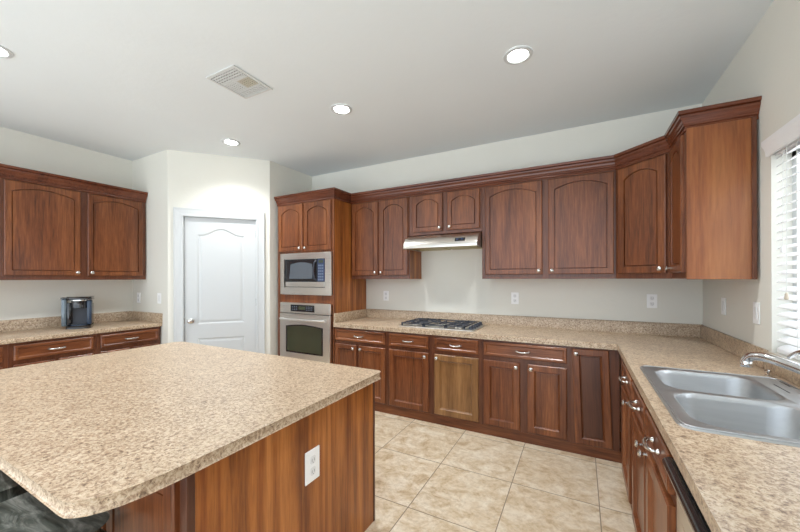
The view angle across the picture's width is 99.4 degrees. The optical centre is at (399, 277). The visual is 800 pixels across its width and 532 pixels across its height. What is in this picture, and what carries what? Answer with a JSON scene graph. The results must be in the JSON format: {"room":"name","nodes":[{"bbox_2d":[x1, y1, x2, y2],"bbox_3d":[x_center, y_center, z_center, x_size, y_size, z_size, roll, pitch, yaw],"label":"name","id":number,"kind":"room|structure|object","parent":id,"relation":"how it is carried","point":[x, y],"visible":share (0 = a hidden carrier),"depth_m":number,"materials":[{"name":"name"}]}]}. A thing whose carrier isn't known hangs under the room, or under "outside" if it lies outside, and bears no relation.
{"room":"kitchen","nodes":[
{"label":"kitchen","id":0,"kind":"room"},
{"bbox_2d":[0,126,132,320],"bbox_3d":[-4.008,-0.011,2.501,0.100,2.740,3.654,0,0,28],"label":"wall","id":1,"kind":"structure","parent":0,"point":[19,299],"depth_m":3.42,"materials":[{"name":"beige paint"}]},
{"bbox_2d":[0,178,145,279],"bbox_3d":[-3.261,-0.424,3.416,0.359,0.885,1.120,0,0,28],"label":"upper cabinet","id":2,"kind":"object","parent":1,"relation":"attached to","point":[47,232],"visible":1,"depth_m":3.25,"materials":[{"name":"orange wood"}]},
{"bbox_2d":[0,163,147,202],"bbox_3d":[-3.370,-0.910,2.893,0.046,0.111,2.146,0,0,28],"label":"crown molding","id":3,"kind":"structure","parent":2,"relation":"attached to","point":[6,171],"depth_m":3.25,"materials":[{"name":"brown wood"}]},
{"bbox_2d":[0,311,162,331],"bbox_3d":[-3.269,0.439,3.104,0.641,0.106,1.699,0,0,28],"label":"backsplash","id":4,"kind":"structure","parent":1,"relation":"attached to","point":[44,322],"depth_m":3.43,"materials":[{"name":"beige laminate"}]},
{"bbox_2d":[132,150,167,343],"bbox_3d":[-2.805,-0.013,3.874,0.738,2.740,0.100,0,0,28],"label":"wall","id":5,"kind":"structure","parent":0,"point":[149,173],"depth_m":3.78,"materials":[{"name":"beige paint"}]},
{"bbox_2d":[137,293,140,302],"bbox_3d":[-3.028,0.228,3.931,0.072,0.116,0.008,0,0,28],"label":"wall outlet","id":6,"kind":"object","parent":5,"relation":"attached to","point":[138,294],"visible":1,"depth_m":3.92,"materials":[{"name":"white plastic"}]},
{"bbox_2d":[157,293,160,303],"bbox_3d":[-2.644,0.223,3.727,0.072,0.116,0.008,0,0,28],"label":"light switch","id":7,"kind":"object","parent":5,"relation":"attached to","point":[158,294],"visible":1,"depth_m":3.72,"materials":[{"name":"white plastic"}]},
{"bbox_2d":[168,150,269,353],"bbox_3d":[-2.035,-0.014,3.878,1.029,2.740,0.100,0,0,-20],"label":"wall","id":8,"kind":"structure","parent":0,"point":[195,180],"depth_m":3.81,"materials":[{"name":"beige paint"}]},
{"bbox_2d":[173,207,264,353],"bbox_3d":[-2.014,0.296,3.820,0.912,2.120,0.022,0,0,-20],"label":"trim","id":9,"kind":"structure","parent":8,"relation":"attached to","point":[179,213],"depth_m":3.77,"materials":[{"name":"grey paint"}]},
{"bbox_2d":[184,217,255,351],"bbox_3d":[-2.017,0.337,3.833,0.738,2.018,0.105,0,0,-20],"label":"door","id":10,"kind":"structure","parent":8,"relation":"in","point":[220,254],"depth_m":3.85,"materials":[{"name":"grey paint"}]},
{"bbox_2d":[270,161,311,355],"bbox_3d":[-1.411,-0.015,4.344,0.100,2.740,0.715,0,0,28],"label":"wall","id":11,"kind":"structure","parent":0,"point":[284,180],"depth_m":4.09,"materials":[{"name":"beige paint"}]},
{"bbox_2d":[0,0,773,176],"bbox_3d":[-1.172,-1.438,1.829,5.747,0.100,5.131,0,0,28],"label":"ceiling","id":12,"kind":"structure","parent":0,"point":[125,79],"depth_m":2.24,"materials":[{"name":"paint"}]},
{"bbox_2d":[0,45,13,57],"bbox_3d":[-2.457,-1.380,2.044,0.176,0.010,0.176,0,0,28],"label":"recessed light","id":13,"kind":"object","parent":12,"relation":"in","point":[4,52],"visible":1,"depth_m":2.08,"materials":[{"name":"white glass"}]},
{"bbox_2d":[221,138,240,145],"bbox_3d":[-1.721,-1.380,3.457,0.176,0.010,0.176,0,0,28],"label":"recessed light","id":14,"kind":"object","parent":12,"relation":"in","point":[231,142],"visible":1,"depth_m":3.46,"materials":[{"name":"white glass"}]},
{"bbox_2d":[206,65,272,98],"bbox_3d":[-1.137,-1.383,2.413,0.298,0.014,0.320,0,0,28],"label":"ceiling vent","id":15,"kind":"object","parent":12,"relation":"in","point":[232,78],"visible":1,"depth_m":2.40,"materials":[{"name":"grey metal"}]},
{"bbox_2d":[331,104,351,114],"bbox_3d":[-0.480,-1.384,2.789,0.176,0.010,0.176,0,0,28],"label":"recessed light","id":16,"kind":"object","parent":12,"relation":"in","point":[341,109],"visible":1,"depth_m":2.79,"materials":[{"name":"white glass"}]},
{"bbox_2d":[503,45,532,64],"bbox_3d":[0.737,-1.387,2.120,0.176,0.010,0.176,0,0,28],"label":"recessed light","id":17,"kind":"object","parent":12,"relation":"in","point":[516,55],"visible":1,"depth_m":2.11,"materials":[{"name":"white glass"}]},
{"bbox_2d":[365,411,634,531],"bbox_3d":[-1.165,1.402,1.827,5.747,0.100,5.131,0,0,28],"label":"floor","id":18,"kind":"structure","parent":0,"point":[430,477],"depth_m":2.19,"materials":[{"name":"tile"}]},
{"bbox_2d":[0,344,7,368],"bbox_3d":[-3.518,0.901,2.603,0.663,0.744,0.561,0,0,28],"label":"base cabinet","id":19,"kind":"object","parent":18,"relation":"on","point":[3,348],"visible":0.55,"depth_m":2.70,"materials":[{"name":"orange wood"}]},
{"bbox_2d":[0,311,162,344],"bbox_3d":[-3.269,0.457,3.104,0.641,0.141,1.699,0,0,28],"label":"countertop","id":20,"kind":"structure","parent":19,"relation":"on","point":[44,328],"depth_m":3.29,"materials":[{"name":"beige laminate"}]},
{"bbox_2d":[60,296,94,329],"bbox_3d":[-3.180,0.336,3.352,0.233,0.306,0.261,0,0,-36],"label":"coffee maker","id":21,"kind":"object","parent":20,"relation":"on","point":[78,313],"visible":1,"depth_m":3.30,"materials":[{"name":"black plastic"}]},
{"bbox_2d":[71,323,86,325],"bbox_3d":[-3.128,0.455,3.307,0.115,0.008,0.107,0,0,-36],"label":"drip tray","id":22,"kind":"object","parent":21,"relation":"on","point":[72,324],"depth_m":3.29,"materials":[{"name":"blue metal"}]},
{"bbox_2d":[0,470,27,502],"bbox_3d":[-1.644,1.053,1.226,0.448,0.602,0.428,0,0,30],"label":"bar stool","id":23,"kind":"object","parent":18,"relation":"on","point":[9,489],"visible":0.09,"depth_m":1.24,"materials":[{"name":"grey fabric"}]},
{"bbox_2d":[8,334,95,367],"bbox_3d":[-3.254,0.901,3.099,0.663,0.744,0.561,0,0,28],"label":"base cabinet","id":24,"kind":"object","parent":18,"relation":"on","point":[40,351],"visible":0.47,"depth_m":2.93,"materials":[{"name":"orange wood"}]},
{"bbox_2d":[0,492,109,531],"bbox_3d":[-1.168,1.052,0.961,0.448,0.602,0.428,0,0,25],"label":"bar stool","id":25,"kind":"object","parent":18,"relation":"on","point":[24,512],"visible":0.62,"depth_m":1.05,"materials":[{"name":"grey fabric"}]},
{"bbox_2d":[96,326,159,353],"bbox_3d":[-2.991,0.901,3.592,0.663,0.744,0.555,0,0,28],"label":"base cabinet","id":26,"kind":"object","parent":18,"relation":"on","point":[136,338],"visible":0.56,"depth_m":3.42,"materials":[{"name":"orange wood"}]},
{"bbox_2d":[101,382,374,531],"bbox_3d":[-1.218,0.958,1.877,1.892,0.789,1.040,0,0,28],"label":"kitchen island","id":27,"kind":"object","parent":18,"relation":"on","point":[260,486],"visible":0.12,"depth_m":1.33,"materials":[{"name":"orange wood"}]},
{"bbox_2d":[0,342,380,518],"bbox_3d":[-1.272,0.543,1.788,1.970,0.038,1.307,0,0,28],"label":"island countertop","id":28,"kind":"structure","parent":27,"relation":"on","point":[84,436],"depth_m":1.34,"materials":[{"name":"beige stone"}]},
{"bbox_2d":[305,445,319,485],"bbox_3d":[-0.373,0.799,1.450,0.008,0.136,0.086,0,0,28],"label":"wall outlet","id":29,"kind":"object","parent":27,"relation":"attached to","point":[312,457],"visible":1,"depth_m":1.45,"materials":[{"name":"white plastic"}]},
{"bbox_2d":[310,455,315,464],"bbox_3d":[-0.371,0.775,1.449,0.002,0.034,0.030,0,0,28],"label":"socket","id":30,"kind":"object","parent":29,"relation":"attached to","point":[312,457],"depth_m":1.45,"materials":[{"name":"grey plastic"}]},
{"bbox_2d":[310,466,315,475],"bbox_3d":[-0.371,0.823,1.449,0.002,0.034,0.030,0,0,28],"label":"socket","id":31,"kind":"object","parent":29,"relation":"attached to","point":[312,468],"depth_m":1.45,"materials":[{"name":"grey plastic"}]},
{"bbox_2d":[278,199,365,363],"bbox_3d":[-0.954,0.241,4.119,0.850,2.227,0.679,0,0,28],"label":"oven tower","id":32,"kind":"object","parent":18,"relation":"on","point":[322,225],"visible":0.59,"depth_m":3.83,"materials":[{"name":"brown wood"}]},
{"bbox_2d":[279,302,332,363],"bbox_3d":[-0.961,0.636,4.060,0.758,0.715,0.642,0,0,28],"label":"wall oven","id":33,"kind":"object","parent":32,"relation":"in","point":[306,329],"visible":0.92,"depth_m":3.80,"materials":[{"name":"silver metal"}]},
{"bbox_2d":[280,251,332,295],"bbox_3d":[-0.985,-0.024,4.021,0.772,0.528,0.473,0,0,28],"label":"microwave","id":34,"kind":"object","parent":32,"relation":"in","point":[304,273],"visible":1,"depth_m":3.82,"materials":[{"name":"silver metal"}]},
{"bbox_2d":[274,187,350,205],"bbox_3d":[-0.951,-0.914,4.130,0.913,0.111,0.656,0,0,28],"label":"crown molding","id":35,"kind":"structure","parent":32,"relation":"attached to","point":[328,193],"depth_m":3.82,"materials":[{"name":"brown wood"}]},
{"bbox_2d":[335,327,387,404],"bbox_3d":[-0.281,0.894,3.771,0.658,0.744,0.663,0,0,28],"label":"base cabinet","id":36,"kind":"object","parent":18,"relation":"on","point":[361,348],"visible":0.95,"depth_m":3.48,"materials":[{"name":"orange wood"}]},
{"bbox_2d":[388,331,431,413],"bbox_3d":[0.217,0.893,3.506,0.471,0.744,0.663,0,0,28],"label":"base cabinet","id":37,"kind":"object","parent":18,"relation":"on","point":[409,354],"visible":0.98,"depth_m":3.24,"materials":[{"name":"orange wood"}]},
{"bbox_2d":[432,335,481,423],"bbox_3d":[0.629,0.892,3.287,0.463,0.744,0.663,0,0,28],"label":"base cabinet","id":38,"kind":"object","parent":18,"relation":"on","point":[456,361],"visible":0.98,"depth_m":3.03,"materials":[{"name":"cherry wood grain"},{"name":"golden oak wood"}]},
{"bbox_2d":[375,403,631,507],"bbox_3d":[0.108,1.308,2.358,2.674,0.083,1.719,0,0,28],"label":"plinth","id":39,"kind":"object","parent":18,"relation":"on","point":[586,450],"visible":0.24,"depth_m":2.84,"materials":[{"name":"brown wood"}]},
{"bbox_2d":[481,339,570,441],"bbox_3d":[1.137,0.890,3.017,0.688,0.744,0.663,0,0,28],"label":"base cabinet","id":40,"kind":"object","parent":18,"relation":"on","point":[525,387],"visible":0.98,"depth_m":2.75,"materials":[{"name":"orange wood"}]},
{"bbox_2d":[570,346,619,451],"bbox_3d":[1.583,0.889,2.782,0.320,0.744,0.659,0,0,28],"label":"base cabinet","id":41,"kind":"object","parent":18,"relation":"on","point":[594,373],"visible":0.93,"depth_m":2.52,"materials":[{"name":"orange wood"}]},
{"bbox_2d":[618,357,634,503],"bbox_3d":[1.652,0.888,1.974,0.663,0.744,0.753,0,0,28],"label":"base cabinet","id":42,"kind":"object","parent":18,"relation":"on","point":[626,380],"visible":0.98,"depth_m":2.00,"materials":[{"name":"orange wood"}]},
{"bbox_2d":[628,382,676,531],"bbox_3d":[1.274,0.888,1.263,0.663,0.744,0.854,0,0,28],"label":"base cabinet","id":43,"kind":"object","parent":18,"relation":"on","point":[654,496],"visible":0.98,"depth_m":1.34,"materials":[{"name":"orange wood"}]},
{"bbox_2d":[662,456,710,531],"bbox_3d":[0.912,0.932,0.604,0.608,0.827,0.612,0,0,28],"label":"dishwasher","id":44,"kind":"object","parent":18,"relation":"on","point":[690,518],"visible":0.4,"depth_m":0.86,"materials":[{"name":"black metal"}]},
{"bbox_2d":[312,104,702,431],"bbox_3d":[0.643,-0.021,3.714,4.318,2.740,0.100,0,0,28],"label":"wall","id":45,"kind":"structure","parent":0,"point":[451,281],"depth_m":3.35,"materials":[{"name":"beige paint"}]},
{"bbox_2d":[334,309,366,322],"bbox_3d":[-0.562,0.433,3.926,0.019,0.100,0.615,0,0,28],"label":"backsplash","id":46,"kind":"structure","parent":45,"relation":"attached to","point":[350,315],"depth_m":3.89,"materials":[{"name":"beige laminate"}]},
{"bbox_2d":[383,291,388,300],"bbox_3d":[-0.168,0.214,4.083,0.072,0.116,0.008,0,0,28],"label":"wall outlet","id":47,"kind":"object","parent":45,"relation":"attached to","point":[385,293],"visible":1,"depth_m":4.08,"materials":[{"name":"white plastic"}]},
{"bbox_2d":[352,197,420,278],"bbox_3d":[-0.171,-0.431,3.884,0.750,0.885,0.359,0,0,28],"label":"upper cabinet","id":48,"kind":"object","parent":45,"relation":"attached to","point":[380,229],"visible":1,"depth_m":3.74,"materials":[{"name":"orange wood"}]},
{"bbox_2d":[410,187,481,236],"bbox_3d":[0.500,-0.661,3.527,0.768,0.430,0.359,0,0,28],"label":"upper cabinet","id":49,"kind":"object","parent":45,"relation":"attached to","point":[459,211],"visible":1,"depth_m":3.40,"materials":[{"name":"orange wood"}]},
{"bbox_2d":[403,232,481,251],"bbox_3d":[0.476,-0.366,3.478,0.758,0.144,0.475,0,0,28],"label":"range hood","id":50,"kind":"object","parent":49,"relation":"attached to","point":[459,241],"visible":0.88,"depth_m":3.31,"materials":[{"name":"silver metal"}]},
{"bbox_2d":[511,292,518,303],"bbox_3d":[1.146,0.202,3.384,0.072,0.116,0.008,0,0,28],"label":"wall outlet","id":51,"kind":"object","parent":45,"relation":"attached to","point":[514,295],"visible":1,"depth_m":3.38,"materials":[{"name":"white plastic"}]},
{"bbox_2d":[482,170,615,278],"bbox_3d":[1.318,-0.436,3.093,1.078,0.885,0.359,0,0,28],"label":"upper cabinet","id":52,"kind":"object","parent":45,"relation":"attached to","point":[560,227],"visible":1,"depth_m":2.93,"materials":[{"name":"orange wood"}]},
{"bbox_2d":[351,96,761,203],"bbox_3d":[0.853,-0.919,3.076,3.290,0.111,0.628,0,0,41],"label":"crown molding","id":53,"kind":"structure","parent":52,"relation":"attached to","point":[746,108],"depth_m":2.77,"materials":[{"name":"brown wood"}]},
{"bbox_2d":[367,309,767,368],"bbox_3d":[0.749,0.429,2.991,3.218,0.106,1.081,0,0,28],"label":"backsplash","id":54,"kind":"structure","parent":45,"relation":"attached to","point":[738,347],"depth_m":3.04,"materials":[{"name":"beige laminate"}]},
{"bbox_2d":[616,152,671,278],"bbox_3d":[2.005,-0.438,2.586,0.607,0.885,0.609,0,0,28],"label":"upper cabinet","id":55,"kind":"object","parent":45,"relation":"attached to","point":[642,188],"visible":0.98,"depth_m":2.50,"materials":[{"name":"brown wood"}]},
{"bbox_2d":[647,294,656,307],"bbox_3d":[2.127,0.195,2.863,0.072,0.116,0.008,0,0,28],"label":"wall outlet","id":56,"kind":"object","parent":45,"relation":"attached to","point":[651,298],"visible":1,"depth_m":2.86,"materials":[{"name":"white plastic"}]},
{"bbox_2d":[702,0,799,362],"bbox_3d":[1.315,-0.025,0.507,0.120,2.740,5.131,0,0,28],"label":"wall","id":57,"kind":"structure","parent":0,"point":[767,65],"depth_m":1.78,"materials":[{"name":"beige paint"}]},
{"bbox_2d":[665,116,756,278],"bbox_3d":[1.883,-0.436,2.092,0.359,0.888,0.381,0,0,28],"label":"upper cabinet","id":58,"kind":"object","parent":57,"relation":"attached to","point":[713,167],"visible":1,"depth_m":1.94,"materials":[{"name":"orange wood"}]},
{"bbox_2d":[721,297,725,314],"bbox_3d":[2.202,0.192,2.312,0.008,0.116,0.072,0,0,28],"label":"light switch","id":59,"kind":"object","parent":57,"relation":"attached to","point":[723,300],"visible":1,"depth_m":2.30,"materials":[{"name":"white plastic"}]},
{"bbox_2d":[753,302,759,324],"bbox_3d":[1.972,0.194,1.879,0.008,0.120,0.076,0,0,28],"label":"light switch","id":60,"kind":"object","parent":57,"relation":"attached to","point":[756,306],"visible":1,"depth_m":1.87,"materials":[{"name":"white plastic"}]},
{"bbox_2d":[761,114,799,156],"bbox_3d":[1.586,-0.665,1.181,0.030,0.080,1.316,0,0,28],"label":"valance","id":61,"kind":"object","parent":57,"relation":"attached to","point":[790,131],"visible":1,"depth_m":1.60,"materials":[{"name":"white"}]},
{"bbox_2d":[775,137,799,359],"bbox_3d":[1.628,-0.139,1.170,0.069,1.028,1.231,0,0,28],"label":"window blind","id":62,"kind":"object","parent":57,"relation":"attached to","point":[786,350],"visible":0.97,"depth_m":1.62,"materials":[{"name":"white plastic"}]},
{"bbox_2d":[792,148,799,347],"bbox_3d":[1.690,-0.138,1.137,0.040,1.033,1.253,0,0,28],"label":"window","id":63,"kind":"structure","parent":57,"relation":"in","point":[794,222],"depth_m":1.67,"materials":[{"name":"grey paint"}]},
{"bbox_3d":[0.643,0.889,0.077,0.663,0.744,0.540,0,0,28],"label":"base cabinet","id":64,"kind":"object","parent":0,"visible":0},
{"bbox_2d":[333,309,799,531],"bbox_3d":[0.192,0.450,1.942,3.223,0.147,3.462,0,0,28],"label":"countertop","id":65,"kind":"structure","parent":64,"relation":"on","point":[737,484],"depth_m":1.66,"materials":[{"name":"beige stone"}]},
{"bbox_2d":[399,318,486,331],"bbox_3d":[0.436,0.458,3.421,0.768,0.044,0.498,0,0,28],"label":"cooktop","id":66,"kind":"object","parent":65,"relation":"in","point":[458,325],"visible":1,"depth_m":3.32,"materials":[{"name":"silver metal"}]},
{"bbox_2d":[640,365,799,447],"bbox_3d":[1.332,0.557,1.333,0.546,0.181,0.868,0,0,28],"label":"sink","id":67,"kind":"object","parent":65,"relation":"in","point":[758,408],"visible":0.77,"depth_m":1.35,"materials":[{"name":"metal"}]},
{"bbox_2d":[764,369,771,376],"bbox_3d":[1.780,0.459,1.642,0.028,0.033,0.027,0,0,28],"label":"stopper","id":68,"kind":"object","parent":65,"relation":"on","point":[767,371],"visible":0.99,"depth_m":1.64,"materials":[{"name":"silver metal"}]},
{"bbox_2d":[740,350,799,373],"bbox_3d":[1.482,0.363,1.194,0.148,0.213,0.451,0,0,0],"label":"faucet","id":69,"kind":"object","parent":65,"relation":"on","point":[747,360],"visible":1,"depth_m":1.30,"materials":[{"name":"silver metal"}]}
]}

